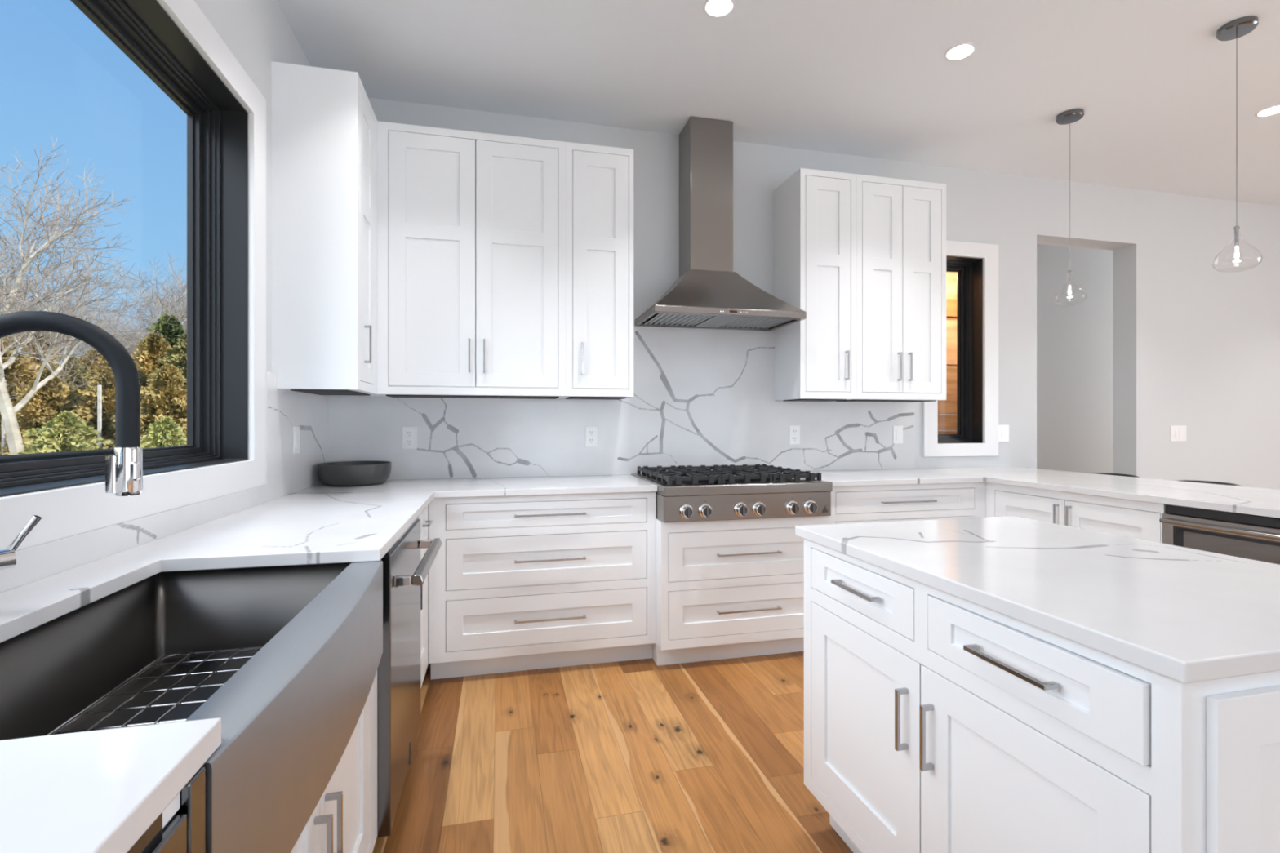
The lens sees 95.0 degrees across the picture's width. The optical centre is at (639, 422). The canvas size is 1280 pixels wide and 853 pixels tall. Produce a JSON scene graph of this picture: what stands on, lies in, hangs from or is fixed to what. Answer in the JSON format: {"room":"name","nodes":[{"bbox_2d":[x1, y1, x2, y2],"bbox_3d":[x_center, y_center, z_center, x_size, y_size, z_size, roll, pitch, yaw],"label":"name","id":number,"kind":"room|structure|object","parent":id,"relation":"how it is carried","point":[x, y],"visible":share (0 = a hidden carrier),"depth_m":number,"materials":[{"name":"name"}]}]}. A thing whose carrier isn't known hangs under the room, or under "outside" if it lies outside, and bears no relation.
{"room":"kitchen","nodes":[
{"label":"kitchen","id":0,"kind":"room"},
{"bbox_2d":[0,0,311,497],"bbox_3d":[-1.010,-0.290,-0.181,0.180,3.050,7.560,0,0,-13],"label":"wall","id":1,"kind":"structure","parent":0,"point":[257,33],"depth_m":2.35,"materials":[{"name":"white paint"}]},
{"bbox_2d":[0,0,266,551],"bbox_3d":[-1.257,-0.524,0.896,0.199,1.550,2.972,0,0,-13],"label":"window","id":2,"kind":"structure","parent":1,"relation":"in","point":[217,123],"depth_m":2.15,"materials":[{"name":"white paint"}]},
{"bbox_2d":[0,371,328,592],"bbox_3d":[-1.221,0.058,1.136,0.020,0.526,4.300,0,0,-13],"label":"backsplash","id":3,"kind":"structure","parent":1,"relation":"attached to","point":[287,473],"depth_m":2.07,"materials":[{"name":"white stone"}]},
{"bbox_2d":[293,426,299,453],"bbox_3d":[-1.582,0.081,2.705,0.009,0.125,0.076,0,0,-13],"label":"switch","id":4,"kind":"object","parent":3,"relation":"attached to","point":[295,428],"visible":1,"depth_m":2.69,"materials":[{"name":"white plastic"}]},
{"bbox_2d":[271,61,387,396],"bbox_3d":[-1.464,-0.828,2.888,0.366,1.383,0.779,0,0,-13],"label":"upper cabinet","id":5,"kind":"object","parent":1,"relation":"attached to","point":[324,121],"visible":0.94,"depth_m":2.51,"materials":[{"name":"white paint"}]},
{"bbox_2d":[372,651,853,852],"bbox_3d":[3.504,1.236,0.462,9.700,0.002,10.209,0,0,-13],"label":"floor","id":6,"kind":"structure","parent":0,"point":[636,756],"depth_m":2.12,"materials":[{"name":"brown wood"}]},
{"bbox_2d":[127,812,186,852],"bbox_3d":[-0.625,0.794,0.215,0.693,0.882,0.593,0,0,-13],"label":"dishwasher","id":7,"kind":"object","parent":6,"relation":"on","point":[172,838],"visible":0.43,"depth_m":0.53,"materials":[{"name":"silver"}]},
{"bbox_2d":[162,767,205,852],"bbox_3d":[-0.740,0.793,0.498,0.622,0.884,0.066,0,0,-13],"label":"filler panel","id":8,"kind":"object","parent":6,"relation":"on","point":[190,801],"visible":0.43,"depth_m":0.58,"materials":[{"name":"white paint"}]},
{"bbox_2d":[290,671,377,852],"bbox_3d":[-0.869,0.915,1.035,0.620,0.640,1.035,0,0,-13],"label":"base cabinet","id":9,"kind":"object","parent":6,"relation":"on","point":[344,820],"visible":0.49,"depth_m":1.37,"materials":[{"name":"white paint"}]},
{"bbox_2d":[351,516,441,837],"bbox_3d":[-1.019,0.794,1.861,0.693,0.882,0.632,0,0,-13],"label":"dishwasher","id":10,"kind":"object","parent":6,"relation":"on","point":[398,670],"visible":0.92,"depth_m":1.73,"materials":[{"name":"silver metal"}]},
{"bbox_2d":[418,505,432,688],"bbox_3d":[-1.200,0.793,2.419,0.620,0.884,0.530,0,0,-13],"label":"base cabinet","id":11,"kind":"object","parent":6,"relation":"on","point":[424,516],"visible":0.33,"depth_m":2.62,"materials":[{"name":"white paint"}]},
{"bbox_2d":[428,491,656,679],"bbox_3d":[-0.521,0.793,3.155,1.100,0.884,0.645,0,0,-13],"label":"base cabinet","id":12,"kind":"object","parent":6,"relation":"on","point":[517,583],"visible":0.97,"depth_m":2.87,"materials":[{"name":"white paint"}]},
{"bbox_2d":[652,515,829,666],"bbox_3d":[0.477,0.864,3.343,0.928,0.742,0.744,0,0,-13],"label":"base cabinet","id":13,"kind":"object","parent":6,"relation":"on","point":[726,588],"visible":0.61,"depth_m":3.00,"materials":[{"name":"white paint"}]},
{"bbox_2d":[829,482,986,524],"bbox_3d":[1.447,0.793,3.626,1.091,0.884,0.645,0,0,-13],"label":"base cabinet","id":14,"kind":"object","parent":6,"relation":"on","point":[909,502],"visible":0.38,"depth_m":3.34,"materials":[{"name":"white paint"}]},
{"bbox_2d":[804,538,1279,852],"bbox_3d":[0.983,0.793,1.378,0.818,0.884,1.038,0,0,-13],"label":"kitchen island","id":15,"kind":"object","parent":6,"relation":"on","point":[935,721],"visible":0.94,"depth_m":1.09,"materials":[{"name":"white paint"}]},
{"bbox_2d":[795,515,1279,684],"bbox_3d":[1.006,0.336,1.400,0.823,0.030,1.067,0,0,-13],"label":"island countertop","id":16,"kind":"structure","parent":15,"relation":"on","point":[1183,615],"depth_m":1.18,"materials":[{"name":"white stone"}]},
{"bbox_2d":[986,482,1165,543],"bbox_3d":[2.443,0.793,3.072,0.650,0.884,0.956,0,0,-13],"label":"base cabinet","id":17,"kind":"object","parent":6,"relation":"on","point":[1135,519],"visible":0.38,"depth_m":2.91,"materials":[{"name":"white paint"}]},
{"bbox_2d":[782,466,1279,518],"bbox_3d":[2.108,0.336,2.626,1.927,0.030,2.950,0,0,-13],"label":"countertop","id":18,"kind":"structure","parent":17,"relation":"on","point":[1264,502],"depth_m":3.12,"materials":[{"name":"white stone"}]},
{"bbox_2d":[1090,472,1138,477],"bbox_3d":[3.077,0.794,3.953,0.436,0.886,0.447,0,0,-13],"label":"bar stool","id":19,"kind":"object","parent":6,"relation":"on","point":[1106,473],"visible":0.11,"depth_m":4.01,"materials":[{"name":"metal"}]},
{"bbox_2d":[1176,480,1240,486],"bbox_3d":[3.203,0.794,3.428,0.436,0.886,0.447,0,0,-13],"label":"bar stool","id":20,"kind":"object","parent":6,"relation":"on","point":[1191,481],"visible":0.09,"depth_m":3.48,"materials":[{"name":"silver metal"}]},
{"bbox_3d":[-0.508,0.793,-0.476,0.620,0.884,0.793,0,0,-13],"label":"base cabinet","id":21,"kind":"object","parent":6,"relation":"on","visible":0},
{"bbox_2d":[0,474,657,852],"bbox_3d":[-0.399,0.336,1.333,1.714,0.030,4.300,0,0,-13],"label":"countertop","id":22,"kind":"structure","parent":21,"relation":"on","point":[100,791],"depth_m":1.08,"materials":[{"name":"white stone"}]},
{"bbox_2d":[0,311,142,569],"bbox_3d":[-1.005,0.068,0.989,0.276,0.507,0.083,0,0,-24],"label":"faucet","id":23,"kind":"object","parent":22,"relation":"on","point":[123,468],"visible":1,"depth_m":1.00,"materials":[{"name":"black metal"}]},
{"bbox_2d":[0,560,382,852],"bbox_3d":[-0.781,0.469,0.999,0.518,0.234,0.919,0,0,-13],"label":"sink","id":24,"kind":"object","parent":22,"relation":"in","point":[291,711],"visible":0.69,"depth_m":1.07,"materials":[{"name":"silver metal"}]},
{"bbox_2d":[45,646,262,735],"bbox_3d":[-0.826,0.548,0.996,0.375,0.029,0.830,0,0,-13],"label":"grid","id":25,"kind":"object","parent":24,"relation":"in","point":[184,658],"visible":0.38,"depth_m":1.18,"materials":[{"name":"grey metal"}]},
{"bbox_2d":[0,562,351,740],"bbox_3d":[-0.828,0.460,0.999,0.428,0.212,0.898,0,0,-13],"label":"basin","id":26,"kind":"object","parent":24,"relation":"in","point":[51,671],"depth_m":1.26,"materials":[{"name":"grey metal"}]},
{"bbox_2d":[317,461,391,486],"bbox_3d":[-1.482,0.266,3.056,0.346,0.109,0.346,0,0,-13],"label":"bowl","id":27,"kind":"object","parent":22,"relation":"on","point":[341,473],"visible":1,"depth_m":2.92,"materials":[{"name":"grey ceramic"}]},
{"bbox_2d":[631,463,832,522],"bbox_3d":[0.479,0.380,3.318,0.915,0.224,0.786,0,0,-13],"label":"cooktop","id":28,"kind":"object","parent":22,"relation":"in","point":[689,493],"visible":0.99,"depth_m":3.00,"materials":[{"name":"silver metal"}]},
{"bbox_2d":[636,473,816,484],"bbox_3d":[0.468,0.311,3.365,0.855,0.004,0.610,0,0,-13],"label":"tray","id":29,"kind":"object","parent":28,"relation":"on","point":[647,476],"depth_m":3.13,"materials":[{"name":"metal"}]},
{"bbox_2d":[275,0,1279,206],"bbox_3d":[3.353,-1.915,1.310,9.600,0.200,8.510,0,0,-13],"label":"ceiling","id":30,"kind":"structure","parent":0,"point":[1153,82],"depth_m":3.04,"materials":[{"name":"white paint"}]},
{"bbox_2d":[702,0,735,17],"bbox_3d":[0.345,-1.813,2.557,0.140,0.004,0.140,0,0,-13],"label":"recessed light","id":31,"kind":"object","parent":30,"relation":"in","point":[713,8],"visible":1,"depth_m":2.56,"materials":[{"name":"white paint"}]},
{"bbox_2d":[943,42,976,60],"bbox_3d":[1.566,-1.813,2.871,0.140,0.004,0.140,0,0,-13],"label":"recessed light","id":32,"kind":"object","parent":30,"relation":"in","point":[962,51],"visible":1,"depth_m":2.87,"materials":[{"name":"white plastic"}]},
{"bbox_2d":[1053,108,1087,305],"bbox_3d":[2.532,-1.253,3.455,0.162,1.122,0.162,0,0,-13],"label":"pendant lamp","id":33,"kind":"object","parent":30,"relation":"hanging from","point":[1070,116],"visible":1,"depth_m":3.45,"materials":[{"name":"silver metal"}]},
{"bbox_2d":[1067,269,1071,284],"bbox_3d":[2.532,-0.855,3.455,0.022,0.090,0.022,0,0,-13],"label":"socket","id":34,"kind":"object","parent":33,"relation":"attached to","point":[1069,271],"depth_m":3.45,"materials":[{"name":"grey metal"}]},
{"bbox_2d":[1212,15,1262,272],"bbox_3d":[2.731,-1.253,2.684,0.162,1.122,0.162,0,0,-13],"label":"pendant lamp","id":35,"kind":"object","parent":30,"relation":"hanging from","point":[1240,27],"visible":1,"depth_m":2.68,"materials":[{"name":"silver"}]},
{"bbox_2d":[1233,225,1239,245],"bbox_3d":[2.731,-0.855,2.684,0.022,0.090,0.022,0,0,-13],"label":"socket","id":36,"kind":"object","parent":35,"relation":"attached to","point":[1236,228],"depth_m":2.68,"materials":[{"name":"grey metal"}]},
{"bbox_2d":[1254,104,1279,116],"bbox_3d":[3.677,-1.813,3.412,0.140,0.004,0.140,0,0,-13],"label":"recessed light","id":37,"kind":"object","parent":30,"relation":"in","point":[1274,109],"visible":1,"depth_m":3.42,"materials":[{"name":"white"}]},
{"bbox_2d":[368,97,1279,489],"bbox_3d":[2.662,-0.290,4.368,9.440,3.050,0.180,0,0,-13],"label":"wall","id":38,"kind":"structure","parent":0,"point":[1196,345],"depth_m":4.58,"materials":[{"name":"white paint"}]},
{"bbox_2d":[377,120,565,399],"bbox_3d":[-0.901,-0.828,3.224,0.946,1.383,0.387,0,0,-13],"label":"upper cabinet","id":39,"kind":"object","parent":38,"relation":"attached to","point":[471,225],"visible":1,"depth_m":3.06,"materials":[{"name":"white paint"}]},
{"bbox_2d":[560,142,633,399],"bbox_3d":[-0.257,-0.828,3.378,0.379,1.383,0.387,0,0,-13],"label":"upper cabinet","id":40,"kind":"object","parent":38,"relation":"attached to","point":[599,180],"visible":0.96,"depth_m":3.23,"materials":[{"name":"white paint"}]},
{"bbox_2d":[328,325,915,479],"bbox_3d":[0.099,-0.137,3.651,3.721,0.916,0.020,0,0,-13],"label":"backsplash","id":41,"kind":"structure","parent":38,"relation":"attached to","point":[705,397],"depth_m":3.64,"materials":[{"name":"white stone"}]},
{"bbox_2d":[402,426,416,448],"bbox_3d":[-1.299,0.087,3.303,0.076,0.125,0.007,0,0,-13],"label":"outlet","id":42,"kind":"object","parent":41,"relation":"attached to","point":[409,433],"visible":1,"depth_m":3.30,"materials":[{"name":"white plastic"}]},
{"bbox_2d":[405,430,412,436],"bbox_3d":[-1.298,0.063,3.300,0.034,0.038,0.002,0,0,-13],"label":"socket","id":43,"kind":"object","parent":42,"relation":"attached to","point":[408,433],"depth_m":3.30,"materials":[{"name":"grey plastic"}]},
{"bbox_2d":[405,439,412,445],"bbox_3d":[-1.298,0.111,3.300,0.034,0.038,0.002,0,0,-13],"label":"socket","id":44,"kind":"object","parent":42,"relation":"attached to","point":[408,442],"depth_m":3.30,"materials":[{"name":"grey plastic"}]},
{"bbox_2d":[585,426,597,446],"bbox_3d":[-0.293,0.085,3.543,0.076,0.125,0.007,0,0,-13],"label":"outlet","id":45,"kind":"object","parent":41,"relation":"attached to","point":[591,432],"visible":1,"depth_m":3.54,"materials":[{"name":"white plastic"}]},
{"bbox_2d":[588,429,594,435],"bbox_3d":[-0.292,0.061,3.541,0.034,0.038,0.002,0,0,-13],"label":"socket","id":46,"kind":"object","parent":45,"relation":"attached to","point":[591,432],"depth_m":3.54,"materials":[{"name":"white plastic"}]},
{"bbox_2d":[588,437,594,443],"bbox_3d":[-0.292,0.109,3.541,0.034,0.038,0.002,0,0,-13],"label":"socket","id":47,"kind":"object","parent":45,"relation":"attached to","point":[591,440],"depth_m":3.54,"materials":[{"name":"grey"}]},
{"bbox_2d":[789,425,799,444],"bbox_3d":[1.018,0.084,3.857,0.076,0.125,0.007,0,0,-13],"label":"outlet","id":48,"kind":"object","parent":41,"relation":"attached to","point":[794,430],"visible":1,"depth_m":3.85,"materials":[{"name":"white plastic"}]},
{"bbox_2d":[792,428,797,434],"bbox_3d":[1.019,0.060,3.854,0.034,0.038,0.002,0,0,-13],"label":"socket","id":49,"kind":"object","parent":48,"relation":"attached to","point":[794,430],"depth_m":3.85,"materials":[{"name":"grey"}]},
{"bbox_2d":[792,435,797,441],"bbox_3d":[1.019,0.108,3.854,0.034,0.038,0.002,0,0,-13],"label":"socket","id":50,"kind":"object","parent":48,"relation":"attached to","point":[794,437],"depth_m":3.85,"materials":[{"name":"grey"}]},
{"bbox_2d":[893,425,902,444],"bbox_3d":[1.778,0.084,4.038,0.076,0.125,0.009,0,0,-13],"label":"switch","id":51,"kind":"object","parent":41,"relation":"attached to","point":[897,429],"visible":1,"depth_m":4.04,"materials":[{"name":"white plastic"}]},
{"bbox_2d":[635,115,806,331],"bbox_3d":[0.463,-1.205,3.498,0.906,1.216,0.484,0,0,-13],"label":"range hood","id":52,"kind":"object","parent":38,"relation":"attached to","point":[707,293],"visible":1,"depth_m":3.49,"materials":[{"name":"silver metal"}]},
{"bbox_2d":[640,312,799,330],"bbox_3d":[0.463,-0.605,3.499,0.860,0.012,0.441,0,0,-13],"label":"filter","id":53,"kind":"object","parent":52,"relation":"on","point":[728,321],"depth_m":3.47,"materials":[{"name":"silver metal"}]},
{"bbox_2d":[773,168,856,401],"bbox_3d":[1.103,-0.828,3.704,0.379,1.383,0.387,0,0,-13],"label":"upper cabinet","id":54,"kind":"object","parent":38,"relation":"attached to","point":[815,211],"visible":1,"depth_m":3.56,"materials":[{"name":"white paint"}]},
{"bbox_2d":[835,173,946,402],"bbox_3d":[1.602,-0.828,3.823,0.646,1.383,0.387,0,0,-13],"label":"upper cabinet","id":55,"kind":"object","parent":38,"relation":"attached to","point":[901,224],"visible":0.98,"depth_m":3.66,"materials":[{"name":"white paint"}]},
{"bbox_2d":[922,240,998,457],"bbox_3d":[2.265,-0.522,4.262,0.625,1.527,0.199,0,0,-13],"label":"window","id":56,"kind":"structure","parent":38,"relation":"in","point":[977,279],"depth_m":4.23,"materials":[{"name":"white paint"}]},
{"bbox_2d":[998,424,1008,442],"bbox_3d":[2.643,0.080,4.266,0.100,0.125,0.009,0,0,-13],"label":"switch","id":57,"kind":"object","parent":38,"relation":"attached to","point":[1003,429],"visible":1,"depth_m":4.26,"materials":[{"name":"white plastic"}]},
{"bbox_2d":[1170,426,1186,441],"bbox_3d":[4.277,0.089,4.657,0.165,0.125,0.009,0,0,-13],"label":"switch","id":58,"kind":"object","parent":38,"relation":"attached to","point":[1178,433],"visible":1,"depth_m":4.66,"materials":[{"name":"white plastic"}]},
{"bbox_2d":[1036,244,1112,473],"bbox_3d":[4.822,-0.290,6.000,4.479,3.050,0.050,0,0,-13],"label":"wall","id":59,"kind":"structure","parent":0,"point":[1074,343],"depth_m":5.86,"materials":[{"name":"white paint"}]},
{"bbox_2d":[1159,504,1279,564],"bbox_3d":[2.561,0.582,2.291,0.546,0.457,0.610,0,0,-13],"label":"microwave oven","id":60,"kind":"object","parent":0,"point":[1248,536],"visible":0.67,"depth_m":2.31,"materials":[{"name":"silver metal"}]},
{"label":"outside","id":61,"kind":"structure","parent":0,"visible":0},
{"bbox_3d":[-36.852,2.035,20.528,59.740,0.200,90.000,0,0,-13],"label":"ground","id":62,"kind":"structure","parent":61,"visible":0},
{"bbox_2d":[0,412,7,454],"bbox_3d":[-14.954,0.478,13.215,2.952,3.010,2.939,0,0,27],"label":"evergreen shrub","id":63,"kind":"object","parent":62,"relation":"on","point":[0,412],"visible":0.02,"depth_m":13.37,"materials":[{"name":"brown plant"}]},
{"bbox_2d":[1,380,6,455],"bbox_3d":[-13.014,0.535,12.000,0.056,2.800,0.056,0,0,-13],"label":"fence post","id":64,"kind":"object","parent":62,"relation":"on","point":[3,435],"visible":0.23,"depth_m":11.98,"materials":[{"name":"white"}]},
{"bbox_2d":[0,335,39,418],"bbox_3d":[-16.189,-0.125,15.321,4.062,4.239,4.033,0,0,37],"label":"evergreen shrub","id":65,"kind":"object","parent":62,"relation":"on","point":[27,374],"visible":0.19,"depth_m":15.01,"materials":[{"name":"brown plant"}]},
{"bbox_2d":[9,330,66,385],"bbox_3d":[-18.991,-0.498,18.209,4.796,5.006,4.762,0,0,-18],"label":"bare tree","id":66,"kind":"object","parent":62,"relation":"on","point":[34,360],"visible":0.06,"depth_m":18.33,"materials":[{"name":"brown plant"}]},
{"bbox_2d":[0,368,78,455],"bbox_3d":[-12.525,0.414,12.549,3.068,3.142,3.082,0,0,34],"label":"evergreen shrub","id":67,"kind":"object","parent":62,"relation":"on","point":[51,399],"visible":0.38,"depth_m":12.34,"materials":[{"name":"brown plant"}]},
{"bbox_2d":[0,248,91,362],"bbox_3d":[-26.429,-2.767,24.146,6.654,9.416,6.683,0,0,-13],"label":"bare tree","id":68,"kind":"object","parent":62,"relation":"on","point":[1,295],"visible":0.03,"depth_m":23.89,"materials":[{"name":"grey plant"}]},
{"bbox_2d":[17,410,112,454],"bbox_3d":[-10.631,0.884,10.954,2.628,2.223,2.931,0,0,-4],"label":"evergreen shrub","id":69,"kind":"object","parent":62,"relation":"on","point":[65,429],"visible":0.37,"depth_m":10.83,"materials":[{"name":"green plant"}]},
{"bbox_2d":[45,355,91,420],"bbox_3d":[-15.245,0.120,15.982,3.256,3.821,3.932,0,0,22],"label":"evergreen shrub","id":70,"kind":"object","parent":62,"relation":"on","point":[78,375],"visible":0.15,"depth_m":15.56,"materials":[{"name":"brown plant"}]},
{"bbox_2d":[0,278,151,357],"bbox_3d":[-24.712,-2.158,26.630,8.735,8.218,6.553,0,0,-26],"label":"bare tree","id":71,"kind":"object","parent":62,"relation":"on","point":[37,278],"visible":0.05,"depth_m":25.79,"materials":[{"name":"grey plant"}]},
{"bbox_2d":[0,133,183,454],"bbox_3d":[-12.702,-1.982,11.903,4.818,7.888,6.923,0,0,-5],"label":"bare tree","id":72,"kind":"object","parent":62,"relation":"on","point":[12,432],"visible":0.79,"depth_m":12.33,"materials":[{"name":"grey plant"}]},
{"bbox_2d":[78,348,111,377],"bbox_3d":[-16.955,-0.157,18.215,4.125,4.305,4.095,0,0,-40],"label":"evergreen shrub","id":73,"kind":"object","parent":62,"relation":"on","point":[102,362],"visible":0.12,"depth_m":18.18,"materials":[{"name":"brown plant"}]},
{"bbox_2d":[97,385,102,446],"bbox_3d":[-11.056,0.585,12.000,0.056,2.700,0.056,0,0,-13],"label":"fence post","id":74,"kind":"object","parent":62,"relation":"on","point":[99,387],"visible":0.44,"depth_m":11.98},
{"bbox_2d":[64,366,142,448],"bbox_3d":[-11.777,0.371,12.829,3.168,3.230,3.154,0,0,15],"label":"evergreen shrub","id":75,"kind":"object","parent":62,"relation":"on","point":[86,411],"visible":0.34,"depth_m":12.74,"materials":[{"name":"brown plant"}]},
{"bbox_2d":[81,297,151,354],"bbox_3d":[-28.979,-2.564,33.430,6.845,9.016,6.664,0,0,15],"label":"bare tree","id":76,"kind":"object","parent":62,"relation":"on","point":[113,308],"visible":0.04,"depth_m":33.05,"materials":[{"name":"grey plant"}]},
{"bbox_2d":[48,248,186,355],"bbox_3d":[-22.632,-3.126,27.776,7.659,10.135,8.430,0,0,-1],"label":"bare tree","id":77,"kind":"object","parent":62,"relation":"on","point":[182,289],"visible":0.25,"depth_m":26.74,"materials":[{"name":"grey plant"}]},
{"bbox_2d":[102,360,151,445],"bbox_3d":[-13.366,0.183,15.520,3.455,3.606,3.430,0,0,-16],"label":"evergreen shrub","id":78,"kind":"object","parent":62,"relation":"on","point":[143,380],"visible":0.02,"depth_m":15.36,"materials":[{"name":"brown plant"}]},
{"bbox_2d":[96,363,186,448],"bbox_3d":[-10.077,0.365,12.285,3.182,3.245,3.168,0,0,44],"label":"evergreen shrub","id":79,"kind":"object","parent":62,"relation":"on","point":[166,393],"visible":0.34,"depth_m":12.24,"materials":[{"name":"brown plant"}]},
{"bbox_2d":[114,280,186,354],"bbox_3d":[-23.141,-2.948,30.342,7.411,9.778,8.916,0,0,26],"label":"bare tree","id":80,"kind":"object","parent":62,"relation":"on","point":[146,324],"visible":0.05,"depth_m":28.23,"materials":[{"name":"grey plant"}]},
{"bbox_2d":[129,331,173,378],"bbox_3d":[-14.375,-0.376,17.713,4.661,4.774,4.682,0,0,33],"label":"evergreen shrub","id":81,"kind":"object","parent":62,"relation":"on","point":[148,351],"visible":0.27,"depth_m":17.47,"materials":[{"name":"yellow plant"}]},
{"bbox_2d":[136,313,186,349],"bbox_3d":[-16.756,-0.881,20.556,5.006,5.857,4.958,0,0,-36],"label":"conifer tree","id":82,"kind":"object","parent":62,"relation":"on","point":[175,331],"visible":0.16,"depth_m":20.28,"materials":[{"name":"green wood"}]},
{"bbox_2d":[140,416,186,448],"bbox_3d":[-8.650,0.939,10.900,2.777,2.106,2.490,0,0,12],"label":"evergreen shrub","id":83,"kind":"object","parent":62,"relation":"on","point":[175,436],"visible":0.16,"depth_m":10.65,"materials":[{"name":"green plant"}]},
{"bbox_2d":[141,332,186,417],"bbox_3d":[-12.264,-0.198,15.726,3.826,4.489,4.620,0,0,-41],"label":"evergreen shrub","id":84,"kind":"object","parent":62,"relation":"on","point":[177,357],"visible":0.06,"depth_m":15.25,"materials":[{"name":"green plant"}]},
{"bbox_2d":[937,271,956,434],"bbox_3d":[1.867,-0.040,4.599,1.920,2.650,0.520,0,0,-13],"label":"porch","id":85,"kind":"object","parent":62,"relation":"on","point":[947,423],"visible":0.08,"depth_m":4.98,"materials":[{"name":"brown wood"}]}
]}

